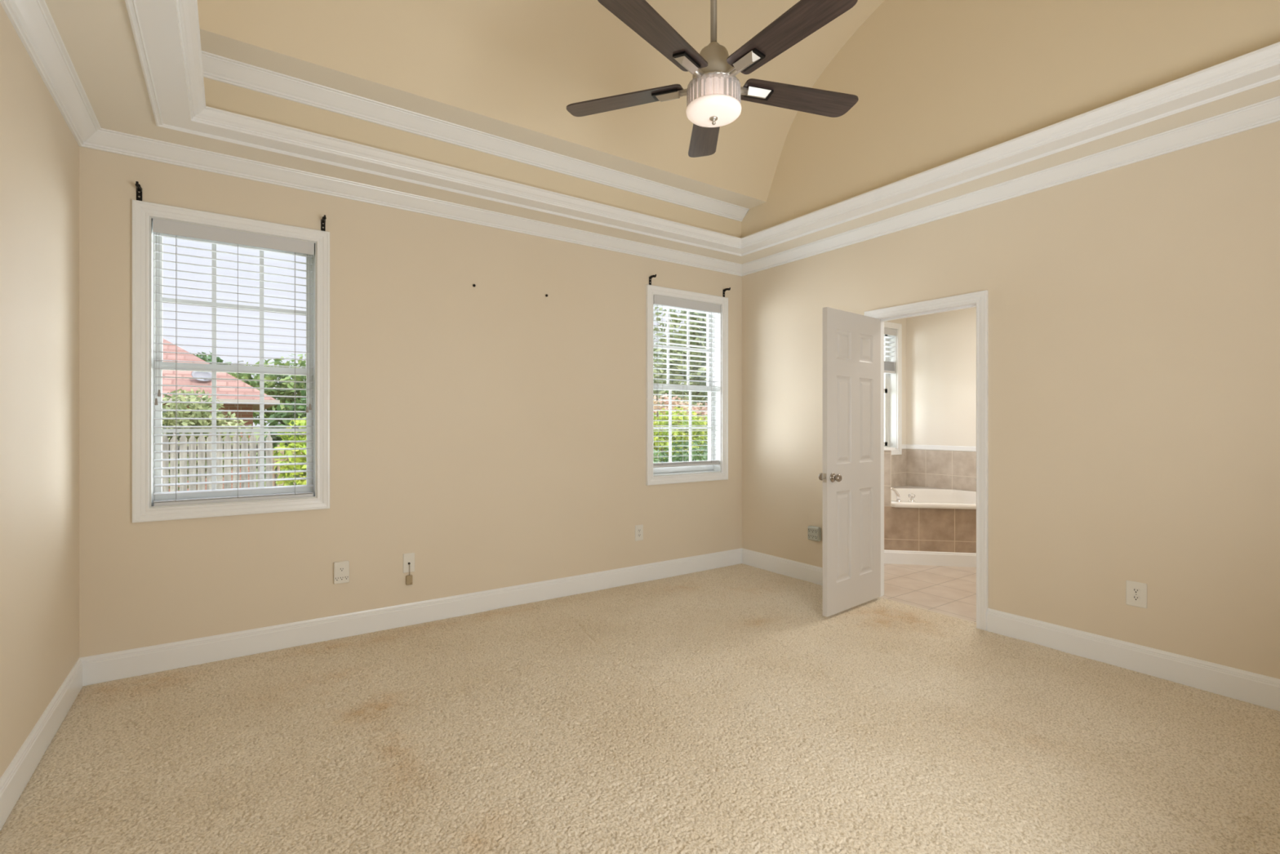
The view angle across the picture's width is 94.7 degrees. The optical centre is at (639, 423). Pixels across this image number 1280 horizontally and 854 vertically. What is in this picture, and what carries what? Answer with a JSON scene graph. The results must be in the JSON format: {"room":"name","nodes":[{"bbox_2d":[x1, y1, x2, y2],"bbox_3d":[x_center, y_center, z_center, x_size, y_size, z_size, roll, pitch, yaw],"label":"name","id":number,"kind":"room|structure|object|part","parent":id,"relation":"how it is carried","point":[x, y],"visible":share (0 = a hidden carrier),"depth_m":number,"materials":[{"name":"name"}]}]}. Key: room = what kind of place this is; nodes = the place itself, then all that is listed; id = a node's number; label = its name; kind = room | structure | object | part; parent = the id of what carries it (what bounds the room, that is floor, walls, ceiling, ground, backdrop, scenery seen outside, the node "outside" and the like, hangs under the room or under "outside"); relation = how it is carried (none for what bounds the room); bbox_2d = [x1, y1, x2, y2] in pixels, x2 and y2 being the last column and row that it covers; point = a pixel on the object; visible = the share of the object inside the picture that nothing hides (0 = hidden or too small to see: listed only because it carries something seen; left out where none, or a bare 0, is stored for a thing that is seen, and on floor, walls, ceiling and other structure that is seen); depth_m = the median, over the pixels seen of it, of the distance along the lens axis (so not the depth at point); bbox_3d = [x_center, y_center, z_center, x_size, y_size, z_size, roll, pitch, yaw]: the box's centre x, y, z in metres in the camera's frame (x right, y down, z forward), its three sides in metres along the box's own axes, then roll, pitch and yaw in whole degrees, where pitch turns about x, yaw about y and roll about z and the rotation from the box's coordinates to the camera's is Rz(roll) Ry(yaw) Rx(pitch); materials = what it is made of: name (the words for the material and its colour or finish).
{"room":"empty bedroom","nodes":[
{"label":"empty bedroom","id":0,"kind":"room"},
{"bbox_2d":[0,3,79,777],"bbox_3d":[-1.577,0.009,1.042,0.165,3.163,4.459,0,0,-35],"label":"wall","id":1,"kind":"structure","parent":0,"point":[39,153],"depth_m":2.25,"materials":[{"name":"beige paint"}]},
{"bbox_2d":[0,657,82,831],"bbox_3d":[-1.550,1.234,1.161,0.015,0.152,4.294,0,0,-35],"label":"baseboard","id":2,"kind":"structure","parent":1,"relation":"attached to","point":[19,772],"depth_m":2.24,"materials":[{"name":"white wood"}]},
{"bbox_2d":[79,146,906,657],"bbox_3d":[0.126,0.009,5.032,7.507,3.163,0.165,0,0,-35],"label":"wall","id":3,"kind":"structure","parent":0,"point":[491,433],"depth_m":3.84,"materials":[{"name":"beige paint"}]},
{"bbox_2d":[135,181,142,200],"bbox_3d":[-2.567,-1.191,3.019,0.024,0.074,0.093,0,0,-35],"label":"curtain bracket","id":4,"kind":"object","parent":3,"relation":"attached to","point":[139,189],"visible":1,"depth_m":3.04,"materials":[{"name":"black metal"}]},
{"bbox_3d":[-2.573,-1.212,3.027,0.024,0.031,0.074,0,0,-35],"label":"arm","id":5,"kind":"part","parent":4,"relation":"part of","materials":[{"name":"black metal"}]},
{"bbox_3d":[-2.589,-1.188,3.051,0.024,0.067,0.004,0,0,-35],"label":"wall plate","id":6,"kind":"part","parent":4,"relation":"part of","materials":[{"name":"black metal"}]},
{"bbox_2d":[132,199,329,522],"bbox_3d":[-2.280,-0.321,3.350,0.904,1.656,0.183,0,0,-35],"label":"window","id":7,"kind":"structure","parent":3,"relation":"in","point":[144,239],"depth_m":3.27,"materials":[{"name":"white wood"}]},
{"bbox_2d":[152,217,314,506],"bbox_3d":[-2.258,-0.321,3.318,0.742,1.509,0.069,0,0,-35],"label":"window blind","id":8,"kind":"object","parent":7,"relation":"attached to","point":[161,226],"visible":1,"depth_m":3.29,"materials":[{"name":"white plastic"}]},
{"bbox_3d":[-2.537,-0.585,3.095,0.002,0.895,0.002,0,0,-39],"label":"pull cord","id":9,"kind":"part","parent":8,"relation":"part of","materials":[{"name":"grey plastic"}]},
{"bbox_3d":[-2.488,-0.308,3.167,0.002,1.448,0.056,0,0,-35],"label":"ladder cord","id":10,"kind":"part","parent":8,"relation":"part of","materials":[{"name":"white fabric"}]},
{"bbox_3d":[-2.261,0.421,3.324,0.738,0.026,0.052,0,0,-35],"label":"rail","id":11,"kind":"part","parent":8,"relation":"part of","materials":[{"name":"white plastic"}]},
{"bbox_3d":[-2.264,-0.308,3.322,0.002,1.448,0.056,0,0,-35],"label":"ladder cord","id":12,"kind":"part","parent":8,"relation":"part of","materials":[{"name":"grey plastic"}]},
{"bbox_3d":[-2.320,-0.677,3.408,0.740,0.765,0.032,0,0,-35],"label":"sash","id":13,"kind":"part","parent":7,"relation":"part of","materials":[{"name":"white plastic"}]},
{"bbox_3d":[-2.301,0.042,3.381,0.740,0.753,0.032,0,0,-35],"label":"sash","id":14,"kind":"part","parent":7,"relation":"part of","materials":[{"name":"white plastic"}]},
{"bbox_2d":[320,214,326,231],"bbox_3d":[-1.874,-1.191,3.498,0.024,0.074,0.093,0,0,-35],"label":"curtain bracket","id":15,"kind":"object","parent":3,"relation":"attached to","point":[323,219],"visible":1,"depth_m":3.52,"materials":[{"name":"black metal"}]},
{"bbox_3d":[-1.896,-1.188,3.530,0.024,0.067,0.004,0,0,-35],"label":"wall plate","id":16,"kind":"part","parent":15,"relation":"part of","materials":[{"name":"black metal"}]},
{"bbox_3d":[-1.879,-1.212,3.506,0.024,0.031,0.074,0,0,-35],"label":"arm","id":17,"kind":"part","parent":15,"relation":"part of","materials":[{"name":"black metal"}]},
{"bbox_2d":[333,560,349,584],"bbox_3d":[-1.810,0.900,3.578,0.084,0.132,0.024,0,0,-35],"label":"wall outlet","id":18,"kind":"object","parent":3,"relation":"attached to","point":[341,569],"visible":1,"depth_m":3.57,"materials":[{"name":"white plastic"}]},
{"bbox_2d":[338,566,344,571],"bbox_3d":[-1.804,0.880,3.570,0.033,0.026,0.003,0,0,-35],"label":"socket","id":19,"kind":"object","parent":18,"relation":"attached to","point":[340,568],"depth_m":3.57,"materials":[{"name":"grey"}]},
{"bbox_2d":[403,552,414,585],"bbox_3d":[-1.487,0.935,3.801,0.072,0.202,0.024,0,0,-35],"label":"cable plate","id":20,"kind":"object","parent":3,"relation":"attached to","point":[408,558],"visible":1,"depth_m":3.80,"materials":[{"name":"white plastic"}]},
{"bbox_3d":[-1.492,0.896,3.809,0.072,0.124,0.006,0,0,-35],"label":"plate","id":21,"kind":"part","parent":20,"relation":"part of","materials":[{"name":"white plastic"}]},
{"bbox_2d":[79,547,742,686],"bbox_3d":[-0.909,1.234,4.206,4.534,0.152,0.015,0,0,-35],"label":"baseboard","id":22,"kind":"structure","parent":3,"relation":"attached to","point":[105,667],"depth_m":3.65,"materials":[{"name":"white wood"}]},
{"bbox_2d":[635,524,643,541],"bbox_3d":[-0.006,0.892,4.834,0.080,0.128,0.010,0,0,-35],"label":"wall outlet","id":23,"kind":"object","parent":3,"relation":"attached to","point":[638,528],"visible":1,"depth_m":4.83,"materials":[{"name":"white plastic"}]},
{"bbox_2d":[0,0,1279,275],"bbox_3d":[0.308,-1.439,2.447,4.534,0.128,4.294,0,0,-35],"label":"crown molding","id":24,"kind":"structure","parent":3,"relation":"attached to","point":[166,33],"depth_m":3.14,"materials":[{"name":"white wood"}]},
{"bbox_2d":[648,274,656,284],"bbox_3d":[0.106,-1.191,4.868,0.024,0.074,0.093,0,0,-35],"label":"curtain bracket","id":25,"kind":"object","parent":3,"relation":"attached to","point":[651,276],"visible":1,"depth_m":4.89,"materials":[{"name":"black metal"}]},
{"bbox_2d":[645,284,728,485],"bbox_3d":[0.382,-0.321,5.192,0.904,1.656,0.183,0,0,-35],"label":"window","id":26,"kind":"structure","parent":3,"relation":"in","point":[679,474],"depth_m":5.28,"materials":[{"name":"white wood"}]},
{"bbox_3d":[0.343,-0.677,5.249,0.740,0.765,0.032,0,0,-35],"label":"sash","id":27,"kind":"part","parent":26,"relation":"part of","materials":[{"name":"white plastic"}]},
{"bbox_3d":[0.361,0.042,5.223,0.740,0.753,0.032,0,0,-35],"label":"sash","id":28,"kind":"part","parent":26,"relation":"part of","materials":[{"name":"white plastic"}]},
{"bbox_2d":[653,294,719,467],"bbox_3d":[0.404,-0.353,5.160,0.742,1.443,0.069,0,0,-35],"label":"window blind","id":29,"kind":"object","parent":26,"relation":"attached to","point":[681,304],"visible":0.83,"depth_m":5.17,"materials":[{"name":"white plastic"}]},
{"bbox_3d":[0.147,-0.569,4.952,0.002,0.927,0.002,0,0,21],"label":"pull cord","id":30,"kind":"part","parent":29,"relation":"part of","materials":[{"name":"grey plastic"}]},
{"bbox_3d":[0.174,-0.341,5.008,0.002,1.382,0.056,0,0,-35],"label":"ladder cord","id":31,"kind":"part","parent":29,"relation":"part of","materials":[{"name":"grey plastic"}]},
{"bbox_3d":[0.393,-0.341,5.160,0.002,1.382,0.056,0,0,-35],"label":"ladder cord","id":32,"kind":"part","parent":29,"relation":"part of","materials":[{"name":"white fabric"}]},
{"bbox_3d":[0.401,0.349,5.165,0.738,0.037,0.052,0,0,-35],"label":"rail","id":33,"kind":"part","parent":29,"relation":"part of","materials":[{"name":"white plastic"}]},
{"bbox_3d":[0.627,-0.341,5.322,0.002,1.382,0.056,0,0,-35],"label":"ladder cord","id":34,"kind":"part","parent":29,"relation":"part of","materials":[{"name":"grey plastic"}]},
{"bbox_2d":[723,287,730,297],"bbox_3d":[0.786,-1.191,5.338,0.024,0.074,0.093,0,0,-35],"label":"curtain bracket","id":35,"kind":"object","parent":3,"relation":"attached to","point":[725,289],"visible":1,"depth_m":5.35,"materials":[{"name":"black metal"}]},
{"bbox_2d":[884,321,906,454],"bbox_3d":[2.698,-0.407,6.788,1.044,1.539,0.173,0,0,-35],"label":"window","id":36,"kind":"structure","parent":3,"relation":"in","point":[892,382],"depth_m":6.95,"materials":[{"name":"white wood"}]},
{"bbox_3d":[2.622,-0.407,6.801,0.740,1.345,0.035,0,0,-35],"label":"sash","id":37,"kind":"part","parent":36,"relation":"part of","materials":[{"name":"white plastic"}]},
{"bbox_2d":[884,328,896,373],"bbox_3d":[2.672,-0.848,6.728,0.770,0.515,0.066,0,0,-35],"label":"window blind","id":38,"kind":"object","parent":36,"relation":"attached to","point":[889,367],"visible":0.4,"depth_m":6.88,"materials":[{"name":"white plastic"}]},
{"bbox_3d":[2.668,-0.605,6.734,0.764,0.030,0.052,0,0,-35],"label":"rail","id":39,"kind":"part","parent":38,"relation":"part of","materials":[{"name":"white plastic"}]},
{"bbox_2d":[891,448,906,486],"bbox_3d":[2.523,0.805,6.583,1.600,1.010,0.010,0,0,-35],"label":"tile","id":40,"kind":"structure","parent":3,"relation":"attached to","point":[899,462],"depth_m":6.94,"materials":[{"name":"beige tile"}]},
{"bbox_2d":[0,563,1279,853],"bbox_3d":[1.421,1.359,3.217,7.242,0.142,4.294,0,0,-35],"label":"floor","id":41,"kind":"structure","parent":0,"point":[720,710],"depth_m":2.39,"materials":[{"name":"beige carpet"}]},
{"bbox_2d":[879,596,976,623],"bbox_3d":[1.989,1.293,4.101,0.022,0.006,0.737,0,0,-35],"label":"threshold","id":42,"kind":"object","parent":41,"relation":"on","point":[879,597],"visible":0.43,"depth_m":4.07,"materials":[{"name":"beige"}]},
{"bbox_2d":[884,484,976,567],"bbox_3d":[3.151,0.974,5.541,1.736,0.644,2.424,0,0,-35],"label":"bathtub","id":43,"kind":"object","parent":41,"relation":"on","point":[939,528],"depth_m":5.42,"materials":[{"name":"tile"}]},
{"bbox_2d":[891,487,902,502],"bbox_3d":[2.365,0.661,5.535,0.168,0.135,0.051,0,0,10],"label":"tub faucet","id":44,"kind":"object","parent":43,"relation":"on","point":[898,498],"visible":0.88,"depth_m":5.51,"materials":[{"name":"silver metal"}]},
{"bbox_3d":[2.545,0.691,5.524,0.059,0.077,0.059,0,0,-8],"label":"crystal handle","id":45,"kind":"part","parent":43,"relation":"part of","materials":[{"name":"clear glass"}]},
{"bbox_3d":[2.545,0.674,5.524,0.057,0.045,0.057,0,0,-12],"label":"crystal knob","id":46,"kind":"part","parent":43,"relation":"part of","materials":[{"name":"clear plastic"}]},
{"bbox_3d":[3.294,1.233,5.290,2.370,0.126,0.014,0,0,10],"label":"trim","id":47,"kind":"part","parent":43,"relation":"part of","materials":[{"name":"white"}]},
{"bbox_2d":[44,0,1279,264],"bbox_3d":[0.308,-2.127,2.447,4.634,1.349,4.394,0,0,-35],"label":"ceiling","id":48,"kind":"structure","parent":0,"point":[935,83],"depth_m":3.37,"materials":[{"name":"beige paint"}]},
{"bbox_2d":[201,50,749,222],"bbox_3d":[-0.638,-1.715,3.814,3.660,0.078,0.094,0,0,-35],"label":"crown molding","id":49,"kind":"structure","parent":48,"relation":"attached to","point":[217,68],"depth_m":3.44,"materials":[{"name":"white wood"}]},
{"bbox_2d":[566,0,858,157],"bbox_3d":[0.329,-2.020,2.403,1.284,1.560,1.234,0,0,-35],"label":"ceiling fan","id":50,"kind":"object","parent":48,"relation":"hanging from","point":[714,93],"visible":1,"depth_m":2.36,"materials":[{"name":"brown wood"}]},
{"bbox_3d":[-0.069,-1.410,2.578,0.535,0.006,0.145,0,9,19],"label":"blade","id":51,"kind":"part","parent":50,"relation":"part of","materials":[{"name":"brown wood"}]},
{"bbox_3d":[0.063,-1.410,2.130,0.145,0.006,0.535,11,7,37],"label":"blade","id":52,"kind":"part","parent":50,"relation":"part of","materials":[{"name":"brown wood"}]},
{"bbox_3d":[0.111,-1.402,2.513,0.112,0.009,0.056,0,9,19],"label":"mounting plate","id":53,"kind":"part","parent":50,"relation":"part of","materials":[{"name":"silver metal"}]},
{"bbox_3d":[0.201,-1.399,2.484,0.089,0.033,0.032,0,9,19],"label":"blade arm","id":54,"kind":"part","parent":50,"relation":"part of","materials":[{"name":"silver metal"}]},
{"bbox_3d":[0.181,-1.402,2.281,0.056,0.009,0.112,11,7,37],"label":"mounting plate","id":55,"kind":"part","parent":50,"relation":"part of","materials":[{"name":"silver metal"}]},
{"bbox_3d":[0.236,-1.399,2.357,0.032,0.033,0.089,11,7,37],"label":"blade arm","id":56,"kind":"part","parent":50,"relation":"part of","materials":[{"name":"silver metal"}]},
{"bbox_3d":[0.316,-1.410,2.842,0.145,0.006,0.535,-9,0,1],"label":"blade","id":57,"kind":"part","parent":50,"relation":"part of","materials":[{"name":"brown wood"}]},
{"bbox_2d":[685,93,741,127],"bbox_3d":[0.305,-1.273,2.445,0.228,0.066,0.228,0,0,-35],"label":"diffuser","id":58,"kind":"object","parent":50,"relation":"attached to","point":[705,110],"depth_m":2.40,"materials":[{"name":"white glass"}]},
{"bbox_3d":[0.367,-1.399,2.352,0.032,0.033,0.090,11,-6,-34],"label":"blade arm","id":59,"kind":"part","parent":50,"relation":"part of","materials":[{"name":"silver metal"}]},
{"bbox_3d":[0.413,-1.399,2.475,0.089,0.033,0.032,0,-9,-17],"label":"blade arm","id":60,"kind":"part","parent":50,"relation":"part of","materials":[{"name":"silver metal"}]},
{"bbox_3d":[0.423,-1.402,2.276,0.056,0.009,0.112,11,-6,-34],"label":"mounting plate","id":61,"kind":"part","parent":50,"relation":"part of","materials":[{"name":"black metal"}]},
{"bbox_3d":[0.503,-1.402,2.504,0.112,0.009,0.056,0,-9,-17],"label":"mounting plate","id":62,"kind":"part","parent":50,"relation":"part of","materials":[{"name":"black metal"}]},
{"bbox_3d":[0.530,-1.410,2.117,0.145,0.006,0.535,11,-6,-34],"label":"blade","id":63,"kind":"part","parent":50,"relation":"part of","materials":[{"name":"brown wood"}]},
{"bbox_3d":[0.686,-1.410,2.558,0.535,0.006,0.145,0,-9,-16],"label":"blade","id":64,"kind":"part","parent":50,"relation":"part of","materials":[{"name":"brown wood"}]},
{"bbox_2d":[884,449,891,506],"bbox_3d":[1.965,0.504,5.712,0.330,0.518,0.809,0,0,-35],"label":"wall","id":65,"kind":"structure","parent":0,"point":[887,454],"depth_m":5.48,"materials":[{"name":"tile"}]},
{"bbox_2d":[884,447,895,450],"bbox_3d":[1.973,0.233,5.699,0.370,0.025,0.839,0,0,-35],"label":"cap","id":66,"kind":"object","parent":65,"relation":"on","point":[885,448],"visible":0.14,"depth_m":5.47,"materials":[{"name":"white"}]},
{"bbox_2d":[906,306,976,446],"bbox_3d":[4.210,0.069,5.638,0.100,3.043,3.484,0,0,-35],"label":"wall","id":67,"kind":"structure","parent":0,"point":[941,347],"depth_m":6.68,"materials":[{"name":"beige paint"}]},
{"bbox_2d":[906,444,976,451],"bbox_3d":[4.133,0.272,5.646,0.018,0.056,3.384,0,0,-35],"label":"rail","id":68,"kind":"object","parent":67,"relation":"attached to","point":[962,448],"visible":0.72,"depth_m":6.67,"materials":[{"name":"white"}]},
{"bbox_2d":[906,448,976,491],"bbox_3d":[3.955,0.805,5.910,0.010,1.010,2.744,0,0,-35],"label":"tile","id":69,"kind":"structure","parent":67,"relation":"attached to","point":[946,469],"depth_m":6.67,"materials":[{"name":"beige tile"}]},
{"bbox_2d":[742,120,1279,679],"bbox_3d":[2.221,0.009,3.770,0.118,3.163,4.624,0,0,-35],"label":"wall","id":70,"kind":"structure","parent":0,"point":[1134,308],"depth_m":3.20,"materials":[{"name":"beige paint"}]},
{"bbox_2d":[742,547,822,585],"bbox_3d":[1.318,1.234,4.957,0.015,0.152,1.314,0,0,-35],"label":"baseboard","id":71,"kind":"structure","parent":70,"relation":"attached to","point":[804,571],"depth_m":5.07,"materials":[{"name":"white wood"}]},
{"bbox_2d":[808,525,821,541],"bbox_3d":[1.416,0.890,4.792,0.043,0.112,0.112,0,0,-35],"label":"adapter","id":72,"kind":"object","parent":70,"relation":"attached to","point":[814,532],"visible":1,"depth_m":4.77,"materials":[{"name":"grey plastic"}]},
{"bbox_2d":[818,306,880,617],"bbox_3d":[1.491,0.251,4.131,0.729,2.042,0.155,0,0,-41],"label":"door","id":73,"kind":"structure","parent":70,"relation":"in","point":[851,476],"depth_m":4.08,"materials":[{"name":"white paint"}]},
{"bbox_3d":[1.239,0.357,3.977,0.064,0.064,0.060,0,0,-41],"label":"knob","id":74,"kind":"part","parent":73,"relation":"part of","materials":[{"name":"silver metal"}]},
{"bbox_3d":[1.301,0.357,3.905,0.064,0.064,0.060,0,0,-41],"label":"knob","id":75,"kind":"part","parent":73,"relation":"part of","materials":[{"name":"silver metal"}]},
{"bbox_2d":[864,289,988,631],"bbox_3d":[1.991,0.231,4.103,0.164,2.139,0.871,0,0,-35],"label":"door frame","id":76,"kind":"structure","parent":70,"relation":"attached to","point":[980,298],"depth_m":3.74,"materials":[{"name":"white wood"}]},
{"bbox_2d":[986,608,1279,711],"bbox_3d":[2.784,1.234,2.839,0.015,0.152,2.123,0,0,-35],"label":"baseboard","id":77,"kind":"structure","parent":70,"relation":"attached to","point":[1254,688],"depth_m":3.06,"materials":[{"name":"white wood"}]},
{"bbox_2d":[1125,580,1146,608],"bbox_3d":[2.607,0.895,3.099,0.010,0.130,0.088,0,0,-35],"label":"wall outlet","id":78,"kind":"object","parent":70,"relation":"attached to","point":[1135,592],"visible":1,"depth_m":3.10,"materials":[{"name":"white plastic"}]},
{"bbox_2d":[1132,587,1140,593],"bbox_3d":[2.605,0.875,3.098,0.003,0.026,0.033,0,0,-35],"label":"socket","id":79,"kind":"object","parent":78,"relation":"attached to","point":[1135,590],"depth_m":3.10,"materials":[{"name":"white plastic"}]},
{"bbox_2d":[1132,595,1140,600],"bbox_3d":[2.605,0.914,3.098,0.003,0.026,0.033,0,0,-35],"label":"socket","id":80,"kind":"object","parent":78,"relation":"attached to","point":[1135,597],"depth_m":3.10,"materials":[{"name":"white plastic"}]},
{"label":"outside","id":81,"kind":"structure","parent":0,"visible":0},
{"bbox_2d":[253,427,707,487],"bbox_3d":[-57.390,1.990,206.011,380.000,0.200,395.851,0,0,-35],"label":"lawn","id":82,"kind":"structure","parent":81,"point":[256,436],"depth_m":70.67,"materials":[{"name":"green plant"}]},
{"bbox_2d":[162,388,251,490],"bbox_3d":[-6.161,0.724,8.209,1.414,2.435,0.985,0,0,-35],"label":"shrub","id":83,"kind":"object","parent":82,"relation":"on","point":[190,397],"visible":0.24,"depth_m":8.03,"materials":[{"name":"green plant"}]},
{"bbox_2d":[162,431,272,492],"bbox_3d":[-6.897,0.967,5.036,6.385,1.847,0.159,0,0,-35],"label":"picket fence","id":84,"kind":"object","parent":82,"relation":"on","point":[183,438],"visible":0.2,"depth_m":6.50,"materials":[{"name":"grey wood"}]},
{"bbox_2d":[193,351,246,373],"bbox_3d":[-16.820,-0.462,23.045,2.545,4.809,1.852,0,0,-35],"label":"tree","id":85,"kind":"object","parent":82,"relation":"on","point":[209,358],"visible":0.03,"depth_m":22.86,"materials":[{"name":"green plant"}]},
{"bbox_2d":[162,337,279,491],"bbox_3d":[-13.951,-0.670,12.917,9.910,5.120,8.080,0,0,-35],"label":"brick house","id":86,"kind":"structure","parent":82,"relation":"on","point":[166,348],"depth_m":12.30,"materials":[{"name":"red brick"}]},
{"bbox_2d":[191,371,211,381],"bbox_3d":[-8.961,-0.970,12.145,0.398,0.310,0.230,0,0,-10],"label":"satellite dish","id":87,"kind":"object","parent":86,"relation":"attached to","point":[194,374],"visible":0.69,"depth_m":12.15,"materials":[{"name":"grey metal"}]},
{"bbox_2d":[226,353,306,426],"bbox_3d":[-11.991,-0.353,21.627,6.308,4.592,2.541,0,0,-35],"label":"tree","id":88,"kind":"object","parent":82,"relation":"on","point":[302,363],"visible":0.23,"depth_m":20.60,"materials":[{"name":"green plant"}]},
{"bbox_2d":[256,387,306,484],"bbox_3d":[-5.117,0.493,11.294,3.884,2.901,1.696,0,0,-35],"label":"tree","id":89,"kind":"object","parent":82,"relation":"on","point":[296,407],"visible":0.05,"depth_m":10.40,"materials":[{"name":"green plant"}]},
{"bbox_2d":[272,415,306,485],"bbox_3d":[-3.327,0.928,6.134,0.935,2.027,0.781,0,0,-35],"label":"shrub","id":90,"kind":"object","parent":82,"relation":"on","point":[298,422],"visible":0.15,"depth_m":5.88,"materials":[{"name":"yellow plant"}]},
{"bbox_2d":[272,438,700,486],"bbox_3d":[1.016,1.094,12.966,15.625,1.592,0.159,0,0,-35],"label":"shrub","id":91,"kind":"object","parent":82,"relation":"on","point":[281,451],"visible":0.02,"depth_m":8.57,"materials":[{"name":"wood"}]},
{"bbox_3d":[-5.358,1.125,8.599,0.090,1.530,0.090,0,0,-35],"label":"post","id":92,"kind":"part","parent":91,"relation":"part of","materials":[{"name":"grey wood"}]},
{"bbox_2d":[653,337,700,418],"bbox_3d":[-0.411,-0.891,22.309,9.173,5.669,2.685,0,0,-35],"label":"tree","id":93,"kind":"object","parent":82,"relation":"on","point":[666,391],"visible":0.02,"depth_m":22.99,"materials":[{"name":"green plant"}]},
{"bbox_2d":[653,306,707,415],"bbox_3d":[2.387,-1.685,17.485,6.089,7.255,3.249,0,0,-39],"label":"tree","id":94,"kind":"object","parent":82,"relation":"on","point":[673,366],"visible":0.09,"depth_m":16.24,"materials":[{"name":"green plant"}]},
{"bbox_2d":[653,406,707,462],"bbox_3d":[0.620,0.799,11.806,3.417,2.287,1.175,0,0,-35],"label":"shrub","id":95,"kind":"object","parent":82,"relation":"on","point":[656,444],"visible":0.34,"depth_m":11.68,"materials":[{"name":"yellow plant"}]},
{"bbox_2d":[653,440,707,462],"bbox_3d":[0.842,1.110,10.799,3.660,1.668,1.092,0,0,-35],"label":"shrub","id":96,"kind":"object","parent":82,"relation":"on","point":[677,459],"visible":0.09,"depth_m":10.66,"materials":[{"name":"green plant"}]},
{"bbox_2d":[653,392,707,443],"bbox_3d":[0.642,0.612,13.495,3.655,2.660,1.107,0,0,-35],"label":"brick house","id":97,"kind":"structure","parent":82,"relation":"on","point":[655,407],"depth_m":13.49,"materials":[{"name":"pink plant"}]}
]}

